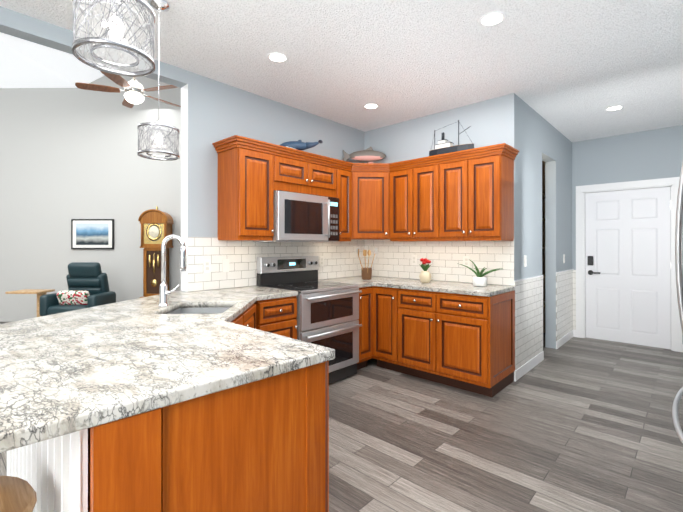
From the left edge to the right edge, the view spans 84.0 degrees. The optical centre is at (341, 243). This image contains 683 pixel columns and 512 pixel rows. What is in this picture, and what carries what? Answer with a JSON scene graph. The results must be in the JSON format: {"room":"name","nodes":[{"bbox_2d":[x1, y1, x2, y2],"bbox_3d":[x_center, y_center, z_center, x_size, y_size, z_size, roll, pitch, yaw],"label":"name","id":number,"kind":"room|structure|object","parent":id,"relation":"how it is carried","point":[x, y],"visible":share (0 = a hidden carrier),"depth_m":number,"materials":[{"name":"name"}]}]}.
{"room":"kitchen","nodes":[
{"label":"kitchen","id":0,"kind":"room"},
{"bbox_2d":[0,32,117,87],"bbox_3d":[-4.287,-3.992,1.485,10.500,2.660,10.000,0,0,1],"label":"ceiling","id":1,"kind":"structure","parent":0,"point":[25,64],"depth_m":5.81,"materials":[{"name":"white paint"}]},
{"bbox_2d":[75,71,180,107],"bbox_3d":[-2.757,-2.675,5.097,1.273,1.604,1.267,0,0,43],"label":"ceiling fan","id":2,"kind":"object","parent":1,"relation":"hanging from","point":[134,89],"visible":0.94,"depth_m":4.96,"materials":[{"name":"brown wood"}]},
{"bbox_2d":[0,69,180,321],"bbox_3d":[-5.108,-1.981,6.505,8.700,6.600,0.120,0,0,1],"label":"wall","id":3,"kind":"structure","parent":0,"point":[67,155],"depth_m":6.43,"materials":[{"name":"grey paint"}]},
{"bbox_2d":[71,219,113,248],"bbox_3d":[-4.201,-0.166,6.410,0.720,0.510,0.025,0,0,1],"label":"picture frame","id":4,"kind":"object","parent":3,"relation":"attached to","point":[92,233],"visible":0.93,"depth_m":6.40,"materials":[{"name":"black"}]},
{"bbox_2d":[0,6,187,87],"bbox_3d":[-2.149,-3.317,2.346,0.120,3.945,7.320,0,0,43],"label":"header beam","id":5,"kind":"structure","parent":0,"point":[26,27],"depth_m":2.55,"materials":[{"name":"grey paint"}]},
{"bbox_2d":[183,71,363,291],"bbox_3d":[-0.500,-0.068,4.126,0.120,2.765,2.457,0,0,43],"label":"wall","id":6,"kind":"structure","parent":0,"point":[218,111],"depth_m":3.45,"materials":[{"name":"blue paint"}]},
{"bbox_2d":[181,84,187,291],"bbox_3d":[-1.335,-0.471,3.223,0.126,1.743,0.004,0,0,43],"label":"trim","id":7,"kind":"structure","parent":6,"relation":"attached to","point":[184,173],"depth_m":3.21,"materials":[{"name":"white"}]},
{"bbox_2d":[216,143,275,238],"bbox_3d":[-0.854,-0.443,3.397,0.350,0.771,0.359,0,0,43],"label":"upper cabinet","id":8,"kind":"object","parent":6,"relation":"attached to","point":[245,193],"depth_m":3.27,"materials":[{"name":"brown wood"}]},
{"bbox_2d":[188,237,363,291],"bbox_3d":[-0.493,0.228,4.038,0.008,0.572,2.337,0,0,43],"label":"tile backsplash","id":9,"kind":"structure","parent":6,"relation":"attached to","point":[341,259],"depth_m":3.61,"materials":[{"name":"white tile"}]},
{"bbox_2d":[203,259,210,272],"bbox_3d":[-1.167,0.193,3.296,0.007,0.116,0.070,0,0,43],"label":"outlet","id":10,"kind":"object","parent":9,"relation":"attached to","point":[206,263],"depth_m":3.29,"materials":[{"name":"white plastic"}]},
{"bbox_2d":[222,259,228,271],"bbox_3d":[-1.045,0.193,3.429,0.009,0.116,0.070,0,0,43],"label":"outlet","id":11,"kind":"object","parent":9,"relation":"attached to","point":[225,265],"depth_m":3.42,"materials":[{"name":"white plastic"}]},
{"bbox_2d":[319,256,323,265],"bbox_3d":[-0.224,0.195,4.318,0.007,0.116,0.070,0,0,43],"label":"outlet","id":12,"kind":"object","parent":9,"relation":"attached to","point":[321,258],"depth_m":4.31,"materials":[{"name":"white plastic"}]},
{"bbox_2d":[272,151,335,197],"bbox_3d":[-0.454,-0.657,3.831,0.350,0.341,0.821,0,0,43],"label":"upper cabinet","id":13,"kind":"object","parent":6,"relation":"attached to","point":[291,173],"depth_m":3.67,"materials":[{"name":"brown wood"}]},
{"bbox_2d":[253,190,338,241],"bbox_3d":[-0.413,-0.251,3.792,0.442,0.460,0.810,0,0,43],"label":"over-the-range microwave","id":14,"kind":"object","parent":13,"relation":"attached to","point":[300,217],"visible":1,"depth_m":3.62,"materials":[{"name":"silver metal"}]},
{"bbox_2d":[280,140,322,149],"bbox_3d":[-0.391,-0.970,3.832,0.362,0.167,0.335,0,0,43],"label":"figurine","id":15,"kind":"object","parent":13,"relation":"on","point":[299,145],"visible":0.69,"depth_m":3.80,"materials":[{"name":"blue ceramic"}]},
{"bbox_2d":[336,163,347,238],"bbox_3d":[-0.085,-0.441,4.225,0.356,0.771,0.259,0,0,43],"label":"upper cabinet","id":16,"kind":"object","parent":6,"relation":"attached to","point":[341,171],"depth_m":4.08,"materials":[{"name":"brown wood"}]},
{"bbox_2d":[348,163,391,238],"bbox_3d":[0.316,-0.441,4.406,0.693,0.771,0.692,0,0,43],"label":"upper cabinet","id":17,"kind":"object","parent":6,"relation":"attached to","point":[369,184],"depth_m":4.20,"materials":[{"name":"brown wood"}]},
{"bbox_2d":[343,147,385,162],"bbox_3d":[0.269,-1.028,4.549,0.396,0.285,0.354,0,0,43],"label":"fish figurine","id":18,"kind":"object","parent":17,"relation":"on","point":[369,155],"visible":1,"depth_m":4.53,"materials":[{"name":"grey"}]},
{"bbox_2d":[0,322,682,511],"bbox_3d":[-3.113,1.347,5.185,13.600,0.060,10.200,0,0,43],"label":"floor","id":19,"kind":"structure","parent":0,"point":[574,424],"depth_m":2.55,"materials":[{"name":"grey wood"}]},
{"bbox_2d":[0,476,36,511],"bbox_3d":[-0.988,0.991,0.912,0.400,0.638,0.400,0,0,43],"label":"bar stool","id":20,"kind":"object","parent":19,"relation":"on","point":[17,494],"visible":1,"depth_m":1.02,"materials":[{"name":"brown wood"}]},
{"bbox_2d":[5,289,54,316],"bbox_3d":[-4.690,1.010,5.732,0.480,0.615,0.340,0,0,1],"label":"side table","id":21,"kind":"object","parent":19,"relation":"on","point":[39,292],"visible":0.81,"depth_m":5.68,"materials":[{"name":"brown wood"}]},
{"bbox_2d":[39,262,115,315],"bbox_3d":[-3.833,0.795,5.576,0.810,1.044,0.603,0,0,1],"label":"recliner","id":22,"kind":"object","parent":19,"relation":"on","point":[88,284],"visible":0.79,"depth_m":5.55,"materials":[{"name":"teal leather"}]},
{"bbox_2d":[138,206,173,297],"bbox_3d":[-3.003,0.345,6.154,0.476,1.947,0.273,0,0,1],"label":"grandfather clock","id":23,"kind":"object","parent":19,"relation":"on","point":[156,226],"visible":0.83,"depth_m":6.08,"materials":[{"name":"brown wood"}]},
{"bbox_2d":[88,363,319,511],"bbox_3d":[-0.506,0.874,1.369,0.402,0.870,0.755,0,0,43],"label":"base cabinet","id":24,"kind":"object","parent":19,"relation":"on","point":[261,445],"depth_m":1.14,"materials":[{"name":"brown wood"}]},
{"bbox_2d":[7,428,87,511],"bbox_3d":[-0.940,0.876,2.041,1.966,0.868,1.257,0,0,43],"label":"panel","id":25,"kind":"object","parent":24,"relation":"attached to","point":[53,472],"visible":0.17,"depth_m":1.10,"materials":[{"name":"white wood"}]},
{"bbox_2d":[231,300,297,338],"bbox_3d":[-0.662,0.876,2.460,0.691,0.870,0.691,0,0,43],"label":"base cabinet","id":26,"kind":"object","parent":19,"relation":"on","point":[279,318],"depth_m":3.05,"materials":[{"name":"brown wood"}]},
{"bbox_2d":[264,296,296,305],"bbox_3d":[-0.737,0.878,3.311,0.626,0.870,0.396,0,0,43],"label":"base cabinet","id":27,"kind":"object","parent":19,"relation":"on","point":[292,301],"depth_m":3.17,"materials":[{"name":"brown wood"}]},
{"bbox_2d":[257,256,361,383],"bbox_3d":[-0.299,0.711,3.709,0.716,1.165,0.763,0,0,43],"label":"stove","id":28,"kind":"object","parent":19,"relation":"on","point":[328,314],"visible":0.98,"depth_m":3.62,"materials":[{"name":"silver metal"}]},
{"bbox_2d":[320,286,371,369],"bbox_3d":[0.037,0.880,4.120,0.666,0.870,0.276,0,0,43],"label":"base cabinet","id":29,"kind":"object","parent":19,"relation":"on","point":[365,298],"depth_m":3.92,"materials":[{"name":"brown wood"}]},
{"bbox_2d":[0,276,514,452],"bbox_3d":[-0.304,0.421,2.797,2.250,0.039,3.897,0,0,43],"label":"countertop","id":30,"kind":"structure","parent":29,"relation":"on","point":[64,373],"depth_m":1.36,"materials":[{"name":"stone"}]},
{"bbox_2d":[158,235,186,306],"bbox_3d":[-1.093,0.170,2.449,0.143,0.461,0.143,0,0,43],"label":"faucet","id":31,"kind":"object","parent":30,"relation":"on","point":[164,292],"visible":1,"depth_m":2.44,"materials":[{"name":"silver metal"}]},
{"bbox_2d":[168,307,230,313],"bbox_3d":[-0.900,0.542,2.406,0.448,0.200,0.508,0,0,-2],"label":"sink","id":32,"kind":"object","parent":30,"relation":"in","point":[211,310],"visible":0.04,"depth_m":2.64,"materials":[{"name":"silver metal"}]},
{"bbox_2d":[357,248,377,279],"bbox_3d":[0.303,0.223,4.357,0.280,0.363,0.276,0,0,43],"label":"utensil crock","id":33,"kind":"object","parent":30,"relation":"on","point":[366,273],"visible":1,"depth_m":4.31,"materials":[{"name":"brown wood"}]},
{"bbox_2d":[419,258,430,282],"bbox_3d":[0.866,0.275,3.925,0.124,0.257,0.126,0,0,43],"label":"flower pot","id":34,"kind":"object","parent":30,"relation":"on","point":[425,276],"visible":1,"depth_m":3.89,"materials":[{"name":"beige ceramic"}]},
{"bbox_2d":[460,260,502,286],"bbox_3d":[1.344,0.275,3.664,0.426,0.256,0.376,0,0,43],"label":"potted plant","id":35,"kind":"object","parent":30,"relation":"on","point":[479,280],"visible":1,"depth_m":3.58,"materials":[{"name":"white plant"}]},
{"bbox_2d":[372,286,403,372],"bbox_3d":[0.657,0.880,4.107,0.383,0.870,0.666,0,0,43],"label":"base cabinet","id":36,"kind":"object","parent":19,"relation":"on","point":[387,303],"depth_m":3.88,"materials":[{"name":"brown wood"}]},
{"bbox_2d":[404,289,443,383],"bbox_3d":[0.926,0.879,3.885,0.548,0.870,0.626,0,0,43],"label":"base cabinet","id":37,"kind":"object","parent":19,"relation":"on","point":[423,310],"depth_m":3.60,"materials":[{"name":"brown wood"}]},
{"bbox_2d":[444,291,514,396],"bbox_3d":[1.246,0.879,3.590,0.554,0.870,0.626,0,0,43],"label":"base cabinet","id":38,"kind":"object","parent":19,"relation":"on","point":[479,331],"depth_m":3.34,"materials":[{"name":"brown wood"}]},
{"bbox_2d":[672,162,682,442],"bbox_3d":[1.674,0.401,1.267,0.859,1.815,0.910,0,0,43],"label":"fridge","id":39,"kind":"object","parent":19,"relation":"on","point":[678,263],"visible":1,"depth_m":1.50,"materials":[{"name":"grey metal"}]},
{"bbox_2d":[0,0,682,142],"bbox_3d":[0.199,-1.515,1.863,4.220,0.120,9.800,0,0,43],"label":"ceiling","id":40,"kind":"structure","parent":0,"point":[571,70],"depth_m":2.90,"materials":[{"name":"white paint"}]},
{"bbox_2d":[72,0,154,76],"bbox_3d":[-0.727,-1.022,1.223,0.230,0.866,0.230,0,0,43],"label":"pendant lamp","id":41,"kind":"object","parent":40,"relation":"hanging from","point":[115,28],"visible":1,"depth_m":1.20,"materials":[{"name":"white metal"}]},
{"bbox_2d":[137,0,179,160],"bbox_3d":[-1.101,-0.990,2.288,0.230,0.926,0.230,0,0,43],"label":"pendant lamp","id":42,"kind":"object","parent":40,"relation":"hanging from","point":[157,142],"visible":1,"depth_m":2.26,"materials":[{"name":"white metal"}]},
{"bbox_2d":[267,52,288,62],"bbox_3d":[-0.496,-1.449,2.953,0.170,0.006,0.170,0,0,43],"label":"recessed light","id":43,"kind":"object","parent":40,"relation":"in","point":[277,57],"visible":1,"depth_m":2.95,"materials":[{"name":"white"}]},
{"bbox_2d":[363,103,378,108],"bbox_3d":[0.311,-1.447,3.991,0.170,0.006,0.170,0,0,43],"label":"recessed light","id":44,"kind":"object","parent":40,"relation":"in","point":[370,106],"visible":1,"depth_m":3.99,"materials":[{"name":"white plastic"}]},
{"bbox_2d":[478,11,506,26],"bbox_3d":[0.975,-1.450,2.454,0.170,0.006,0.170,0,0,43],"label":"recessed light","id":45,"kind":"object","parent":40,"relation":"in","point":[493,18],"visible":1,"depth_m":2.45,"materials":[{"name":"white plastic"}]},
{"bbox_2d":[605,105,623,110],"bbox_3d":[2.913,-1.447,4.053,0.170,0.006,0.170,0,0,43],"label":"recessed light","id":46,"kind":"object","parent":40,"relation":"in","point":[615,108],"visible":1,"depth_m":4.05,"materials":[{"name":"white"}]},
{"bbox_2d":[364,93,517,285],"bbox_3d":[1.017,-0.068,4.316,1.853,2.765,0.120,0,0,43],"label":"wall","id":47,"kind":"structure","parent":0,"point":[493,121],"depth_m":4.02,"materials":[{"name":"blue paint"}]},
{"bbox_2d":[364,240,513,285],"bbox_3d":[0.985,0.174,4.259,1.823,0.461,0.008,0,0,43],"label":"tile backsplash","id":48,"kind":"structure","parent":47,"relation":"attached to","point":[393,259],"depth_m":4.13,"materials":[{"name":"white tile"}]},
{"bbox_2d":[412,255,416,264],"bbox_3d":[0.839,0.185,4.382,0.070,0.116,0.007,0,0,43],"label":"outlet","id":49,"kind":"object","parent":48,"relation":"attached to","point":[414,257],"depth_m":4.38,"materials":[{"name":"white plastic"}]},
{"bbox_2d":[463,256,469,266],"bbox_3d":[1.301,0.184,3.955,0.070,0.116,0.007,0,0,43],"label":"outlet","id":50,"kind":"object","parent":48,"relation":"attached to","point":[466,259],"depth_m":3.95,"materials":[{"name":"white plastic"}]},
{"bbox_2d":[392,151,515,238],"bbox_3d":[1.085,-0.442,3.931,1.224,0.771,0.355,0,0,43],"label":"upper cabinet","id":51,"kind":"object","parent":47,"relation":"attached to","point":[465,195],"depth_m":3.67,"materials":[{"name":"brown wood"}]},
{"bbox_2d":[429,120,473,155],"bbox_3d":[1.128,-1.071,3.903,0.487,0.370,0.112,0,0,43],"label":"boat","id":52,"kind":"object","parent":51,"relation":"on","point":[443,146],"visible":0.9,"depth_m":3.90,"materials":[{"name":"black"}]},
{"bbox_2d":[542,161,544,332],"bbox_3d":[2.180,-0.066,4.883,0.673,2.765,2.290,0,0,43],"label":"wall","id":53,"kind":"structure","parent":0,"point":[543,216],"depth_m":5.66,"materials":[{"name":"brown"}]},
{"bbox_2d":[542,193,544,306],"bbox_3d":[2.153,0.081,4.900,0.470,1.570,2.200,0,0,43],"label":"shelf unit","id":54,"kind":"object","parent":53,"relation":"attached to","point":[543,196],"depth_m":5.33,"materials":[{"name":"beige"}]},
{"bbox_2d":[518,97,571,348],"bbox_3d":[2.471,-0.067,4.614,0.120,2.765,2.290,0,0,43],"label":"wall","id":55,"kind":"structure","parent":0,"point":[540,139],"depth_m":4.59,"materials":[{"name":"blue paint"}]},
{"bbox_2d":[524,255,526,266],"bbox_3d":[1.879,0.174,3.875,0.009,0.116,0.070,0,0,43],"label":"light switch","id":56,"kind":"object","parent":55,"relation":"attached to","point":[525,256],"depth_m":3.87,"materials":[{"name":"white plastic"}]},
{"bbox_2d":[514,270,575,369],"bbox_3d":[2.498,0.790,4.507,0.062,0.850,2.410,0,0,43],"label":"tiled wall","id":57,"kind":"structure","parent":55,"relation":"attached to","point":[528,319],"depth_m":4.14,"materials":[{"name":"white tile"}]},
{"bbox_2d":[514,275,543,380],"bbox_3d":[1.976,0.833,3.978,0.014,0.962,0.934,0,0,43],"label":"baseboard","id":58,"kind":"structure","parent":57,"relation":"attached to","point":[522,370],"depth_m":3.91,"materials":[{"name":"white wood"}]},
{"bbox_2d":[556,269,575,348],"bbox_3d":[3.001,0.836,5.076,0.030,0.962,0.890,0,0,43],"label":"baseboard","id":59,"kind":"structure","parent":57,"relation":"attached to","point":[568,336],"depth_m":5.06,"materials":[{"name":"white wood"}]},
{"bbox_2d":[572,125,682,343],"bbox_3d":[3.587,-0.066,5.224,3.800,2.765,0.120,0,0,43],"label":"wall","id":60,"kind":"structure","parent":0,"point":[649,154],"depth_m":4.99,"materials":[{"name":"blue paint"}]},
{"bbox_2d":[585,187,670,348],"bbox_3d":[3.754,0.298,5.015,0.911,2.024,0.091,0,0,43],"label":"door","id":61,"kind":"structure","parent":60,"relation":"in","point":[627,266],"depth_m":5.00,"materials":[{"name":"white paint"}]},
{"bbox_2d":[576,177,681,351],"bbox_3d":[3.776,0.249,5.044,1.120,2.135,0.148,0,0,43],"label":"door frame","id":62,"kind":"structure","parent":60,"relation":"attached to","point":[676,329],"depth_m":5.08,"materials":[{"name":"white wood"}]}
]}

